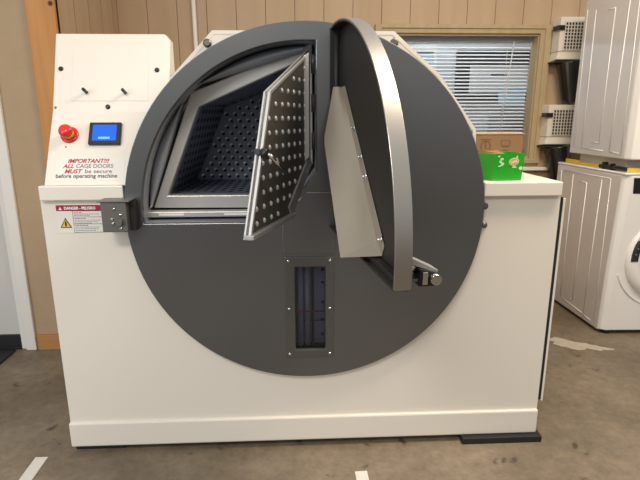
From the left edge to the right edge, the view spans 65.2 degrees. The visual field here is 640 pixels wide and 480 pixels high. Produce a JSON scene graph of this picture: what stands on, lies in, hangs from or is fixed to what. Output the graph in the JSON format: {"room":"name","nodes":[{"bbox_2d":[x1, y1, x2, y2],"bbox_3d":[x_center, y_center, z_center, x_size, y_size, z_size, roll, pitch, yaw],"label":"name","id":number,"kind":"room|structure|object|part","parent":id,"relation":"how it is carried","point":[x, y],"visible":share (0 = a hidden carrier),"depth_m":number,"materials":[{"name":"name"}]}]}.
{"room":"laundry","nodes":[
{"label":"laundry","id":0,"kind":"room"},
{"bbox_2d":[0,0,59,344],"bbox_3d":[-2.310,-0.692,2.560,2.034,2.700,0.100,-1,14,-3],"label":"wall","id":1,"kind":"structure","parent":0,"point":[18,94],"depth_m":2.60,"materials":[{"name":"paint"}]},
{"bbox_2d":[0,95,37,349],"bbox_3d":[-2.139,-0.410,2.627,1.045,2.120,0.120,-1,14,-3],"label":"door","id":2,"kind":"structure","parent":1,"relation":"in","point":[17,326],"depth_m":2.75,"materials":[{"name":"grey paint"}]},
{"bbox_2d":[37,334,59,349],"bbox_3d":[-1.446,0.579,2.852,0.316,0.090,0.018,-1,14,-3],"label":"baseboard","id":3,"kind":"structure","parent":1,"relation":"attached to","point":[45,341],"depth_m":2.84,"materials":[{"name":"brown wood"}]},
{"bbox_2d":[57,0,118,33],"bbox_3d":[-1.383,-0.815,3.054,0.135,2.700,0.990,-1,14,-3],"label":"wall","id":4,"kind":"structure","parent":0,"point":[75,16],"depth_m":2.83,"materials":[{"name":"brown wood"}]},
{"bbox_2d":[0,299,639,479],"bbox_3d":[-0.082,0.862,2.079,6.400,0.100,6.500,-1,14,-3],"label":"floor","id":5,"kind":"structure","parent":0,"point":[588,424],"depth_m":2.00,"materials":[{"name":"concrete"}]},
{"bbox_2d":[0,349,15,363],"bbox_3d":[-2.114,0.664,2.672,0.800,0.012,0.295,-1,14,-3],"label":"door mat","id":6,"kind":"object","parent":5,"relation":"on","point":[4,354],"visible":1,"depth_m":2.78,"materials":[{"name":"black rubber"}]},
{"bbox_2d":[19,457,47,479],"bbox_3d":[-1.072,0.879,1.803,0.048,0.002,0.291,-1,14,-4],"label":"tape","id":7,"kind":"object","parent":5,"relation":"on","point":[31,471],"visible":1,"depth_m":1.88,"materials":[{"name":"white plastic"}]},
{"bbox_2d":[24,0,60,167],"bbox_3d":[-1.364,-0.704,2.603,0.139,2.700,0.140,-1,14,-3],"label":"wooden post","id":8,"kind":"object","parent":5,"relation":"on","point":[43,24],"visible":0.1,"depth_m":2.48,"materials":[{"name":"brown wood"}]},
{"bbox_2d":[76,445,125,448],"bbox_3d":[-0.884,0.774,2.179,0.190,0.027,0.388,-1,14,-3],"label":"pad","id":9,"kind":"object","parent":5,"relation":"on","point":[108,446],"visible":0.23,"depth_m":1.99,"materials":[{"name":"black rubber"}]},
{"bbox_2d":[38,18,565,446],"bbox_3d":[-0.042,0.018,1.916,1.880,1.560,1.620,-1,14,-3],"label":"washer","id":10,"kind":"object","parent":9,"relation":"on","point":[211,282],"visible":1,"depth_m":1.82,"materials":[{"name":"white metal"}]},
{"bbox_2d":[72,212,98,232],"bbox_3d":[-0.818,-0.065,1.764,0.102,0.078,0.001,-1,14,-3],"label":"print","id":11,"kind":"object","parent":10,"relation":"attached to","point":[82,222],"depth_m":1.76,"materials":[{"name":"grey paper"}]},
{"bbox_3d":[-0.748,-0.473,1.790,0.410,0.524,0.265,-1,14,-3],"label":"control panel","id":12,"kind":"part","parent":10,"relation":"part of","materials":[{"name":"white metal"}]},
{"bbox_3d":[-0.321,-0.404,1.812,0.586,0.577,0.045,-1,14,-3],"label":"cage frame","id":13,"kind":"part","parent":10,"relation":"part of","materials":[{"name":"metal"}]},
{"bbox_3d":[-0.118,-0.215,1.408,0.023,0.070,0.099,7,15,26],"label":"lever","id":14,"kind":"part","parent":10,"relation":"part of","materials":[{"name":"silver metal"}]},
{"bbox_3d":[-0.116,-0.325,1.526,0.013,0.543,0.540,4,14,17],"label":"cage door","id":15,"kind":"part","parent":10,"relation":"part of","materials":[{"name":"grey metal"}]},
{"bbox_3d":[-0.047,0.275,1.892,1.856,0.879,0.012,-1,14,-3],"label":"panel","id":16,"kind":"part","parent":10,"relation":"part of","materials":[{"name":"white metal"}]},
{"bbox_3d":[-0.040,-0.060,1.779,0.188,0.221,0.005,-1,14,-3],"label":"plate","id":17,"kind":"part","parent":10,"relation":"part of","materials":[{"name":"grey metal"}]},
{"bbox_3d":[-0.028,0.244,1.910,0.008,0.340,0.008,-1,14,-3],"label":"rod","id":18,"kind":"part","parent":10,"relation":"part of","materials":[{"name":"black metal"}]},
{"bbox_3d":[0.067,-0.224,1.457,0.103,0.457,0.493,-3,14,-10],"label":"baffle plate","id":19,"kind":"part","parent":10,"relation":"part of","materials":[{"name":"metal"}]},
{"bbox_3d":[0.136,-0.290,1.378,0.005,0.665,0.694,-3,14,-10],"label":"loading door","id":20,"kind":"part","parent":10,"relation":"part of","materials":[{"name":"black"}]},
{"bbox_2d":[476,132,524,152],"bbox_3d":[0.692,-0.382,2.162,0.298,0.162,0.182,-1,14,-3],"label":"cardboard box","id":21,"kind":"object","parent":10,"relation":"on","point":[500,141],"visible":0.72,"depth_m":2.07,"materials":[{"name":"brown cardboard"}]},
{"bbox_2d":[478,149,524,180],"bbox_3d":[0.655,-0.283,1.867,0.161,0.110,0.121,-2,14,-8],"label":"carton","id":22,"kind":"object","parent":10,"relation":"on","point":[496,165],"visible":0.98,"depth_m":1.82,"materials":[{"name":"green cardboard"}]},
{"bbox_3d":[0.880,0.161,2.290,0.008,0.827,0.748,-1,14,-3],"label":"access panel","id":23,"kind":"part","parent":10,"relation":"part of","materials":[{"name":"white metal"}]},
{"bbox_2d":[355,471,368,479],"bbox_3d":[0.163,0.894,1.728,0.053,0.002,0.280,-1,14,-3],"label":"tape","id":24,"kind":"object","parent":5,"relation":"on","point":[360,475],"visible":1,"depth_m":1.84,"materials":[{"name":"white plastic"}]},
{"bbox_2d":[457,429,541,443],"bbox_3d":[0.726,0.757,2.229,0.326,0.027,0.435,-1,14,-3],"label":"pad","id":25,"kind":"object","parent":5,"relation":"on","point":[535,436],"visible":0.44,"depth_m":2.02,"materials":[{"name":"black rubber"}]},
{"bbox_2d":[487,115,524,131],"bbox_3d":[1.822,-0.433,4.411,0.650,1.300,0.360,-1,14,-3],"label":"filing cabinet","id":26,"kind":"object","parent":5,"relation":"on","point":[524,115],"visible":0.02,"depth_m":4.12,"materials":[{"name":"grey plastic"}]},
{"bbox_3d":[1.829,-0.819,4.154,0.620,0.370,0.015,-1,14,-3],"label":"drawer","id":27,"kind":"part","parent":26,"relation":"part of","materials":[{"name":"grey plastic"}]},
{"bbox_2d":[549,337,613,350],"bbox_3d":[1.483,0.609,2.883,0.371,0.001,0.127,8,16,30],"label":"cement patch","id":28,"kind":"object","parent":5,"relation":"on","point":[561,342],"visible":0.88,"depth_m":2.88,"materials":[{"name":"beige concrete"}]},
{"bbox_2d":[554,162,639,333],"bbox_3d":[2.019,0.017,3.238,0.692,0.980,0.778,-1,14,-3],"label":"washer","id":29,"kind":"object","parent":5,"relation":"on","point":[598,280],"visible":0.97,"depth_m":3.02,"materials":[{"name":"grey metal"}]},
{"bbox_2d":[566,158,639,171],"bbox_3d":[1.943,-0.476,3.101,0.526,0.041,0.633,-1,14,-3],"label":"strap","id":30,"kind":"object","parent":29,"relation":"on","point":[612,166],"visible":1,"depth_m":2.97,"materials":[{"name":"yellow"}]},
{"bbox_2d":[570,0,639,170],"bbox_3d":[2.024,-0.934,2.950,0.690,1.005,0.647,-1,14,-3],"label":"dryer","id":31,"kind":"object","parent":29,"relation":"on","point":[606,119],"visible":0.92,"depth_m":2.91,"materials":[{"name":"grey metal"}]},
{"bbox_3d":[2.039,-0.900,2.663,0.681,0.935,0.074,-1,14,-3],"label":"panel","id":32,"kind":"part","parent":31,"relation":"part of","materials":[{"name":"white metal"}]},
{"bbox_3d":[2.034,0.087,2.929,0.682,0.940,0.092,-1,14,-3],"label":"panel","id":33,"kind":"part","parent":29,"relation":"part of","materials":[{"name":"white metal"}]},
{"bbox_3d":[2.038,0.103,2.906,0.524,0.524,0.045,-1,14,-3],"label":"door","id":34,"kind":"part","parent":29,"relation":"part of","materials":[{"name":"white plastic"}]},
{"bbox_3d":[1.868,0.013,2.860,0.148,0.232,0.014,-1,14,-3],"label":"door trim","id":35,"kind":"part","parent":29,"relation":"part of","materials":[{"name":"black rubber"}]},
{"bbox_2d":[116,0,588,178],"bbox_3d":[0.776,-0.950,3.585,4.500,2.700,0.100,-1,14,-3],"label":"wall","id":36,"kind":"structure","parent":0,"point":[171,18],"depth_m":3.36,"materials":[{"name":"brown wood"}]},
{"bbox_2d":[191,0,197,49],"bbox_3d":[-0.831,-0.873,3.457,0.056,2.580,0.032,-1,14,-3],"label":"conduit pipe","id":37,"kind":"object","parent":36,"relation":"attached to","point":[193,2],"visible":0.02,"depth_m":3.31,"materials":[{"name":"white paint"}]},
{"bbox_2d":[375,24,552,162],"bbox_3d":[0.982,-1.022,3.562,1.220,0.940,0.130,-1,14,-3],"label":"window","id":38,"kind":"structure","parent":36,"relation":"in","point":[403,30],"depth_m":3.46,"materials":[{"name":"paint"}]},
{"bbox_2d":[401,37,531,132],"bbox_3d":[0.975,-1.030,3.601,1.040,0.804,0.044,-1,14,-3],"label":"blind","id":39,"kind":"object","parent":38,"relation":"attached to","point":[409,40],"visible":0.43,"depth_m":3.57,"materials":[{"name":"grey plastic"}]},
{"bbox_3d":[0.974,-1.406,3.515,1.040,0.033,0.033,-1,14,-3],"label":"head rail","id":40,"kind":"part","parent":39,"relation":"part of","materials":[{"name":"grey plastic"}]},
{"bbox_3d":[1.325,-1.025,3.611,0.003,0.784,0.004,-1,14,-3],"label":"ladder cord","id":41,"kind":"part","parent":39,"relation":"part of","materials":[{"name":"white fabric"}]},
{"bbox_2d":[522,167,547,170],"bbox_3d":[1.780,-0.524,3.660,0.700,0.023,0.050,-1,14,-3],"label":"trim","id":42,"kind":"structure","parent":36,"relation":"attached to","point":[524,168],"depth_m":3.63,"materials":[{"name":"white paint"}]},
{"bbox_2d":[537,105,574,179],"bbox_3d":[1.685,-0.673,3.554,0.244,0.557,0.176,-1,14,-3],"label":"dryer vent box","id":43,"kind":"object","parent":36,"relation":"attached to","point":[557,120],"visible":0.7,"depth_m":3.50,"materials":[{"name":"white plastic"}]},
{"bbox_2d":[551,109,573,135],"bbox_3d":[1.699,-0.818,3.480,0.170,0.180,0.008,-1,14,-3],"label":"grille","id":44,"kind":"object","parent":43,"relation":"attached to","point":[561,119],"depth_m":3.48,"materials":[{"name":"beige plastic"}]},
{"bbox_2d":[548,17,584,103],"bbox_3d":[1.703,-1.222,3.421,0.244,0.557,0.176,-1,14,-3],"label":"dryer vent box","id":45,"kind":"object","parent":36,"relation":"attached to","point":[567,32],"visible":0.77,"depth_m":3.38,"materials":[{"name":"beige plastic"}]},
{"bbox_2d":[562,21,583,49],"bbox_3d":[1.718,-1.367,3.347,0.170,0.180,0.008,-1,14,-3],"label":"grille","id":46,"kind":"object","parent":45,"relation":"attached to","point":[572,31],"depth_m":3.34,"materials":[{"name":"beige plastic"}]},
{"bbox_2d":[408,43,530,131],"bbox_3d":[1.086,-1.158,4.435,3.800,2.700,0.080,-1,14,-3],"label":"wall","id":47,"kind":"structure","parent":0,"point":[411,45],"depth_m":4.32,"materials":[{"name":"white"}]},
{"bbox_2d":[412,48,437,68],"bbox_3d":[0.892,-1.550,4.272,0.210,0.180,0.027,-1,14,-3],"label":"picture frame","id":48,"kind":"object","parent":47,"relation":"attached to","point":[415,49],"visible":0.26,"depth_m":4.26,"materials":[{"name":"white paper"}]},
{"bbox_2d":[417,52,433,64],"bbox_3d":[0.892,-1.551,4.276,0.170,0.140,0.015,-1,14,-3],"label":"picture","id":49,"kind":"object","parent":48,"relation":"attached to","point":[427,60],"depth_m":4.27,"materials":[{"name":"paper"}]},
{"bbox_2d":[454,50,530,100],"bbox_3d":[1.537,-1.421,4.328,0.740,0.420,0.035,-1,14,-3],"label":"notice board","id":50,"kind":"object","parent":47,"relation":"attached to","point":[509,53],"visible":0.55,"depth_m":4.31,"materials":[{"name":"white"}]},
{"bbox_2d":[498,88,525,103],"bbox_3d":[1.664,-1.240,4.343,0.230,0.150,0.017,-1,14,-3],"label":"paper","id":51,"kind":"object","parent":50,"relation":"attached to","point":[499,88],"visible":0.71,"depth_m":4.33,"materials":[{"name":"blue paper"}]}
]}

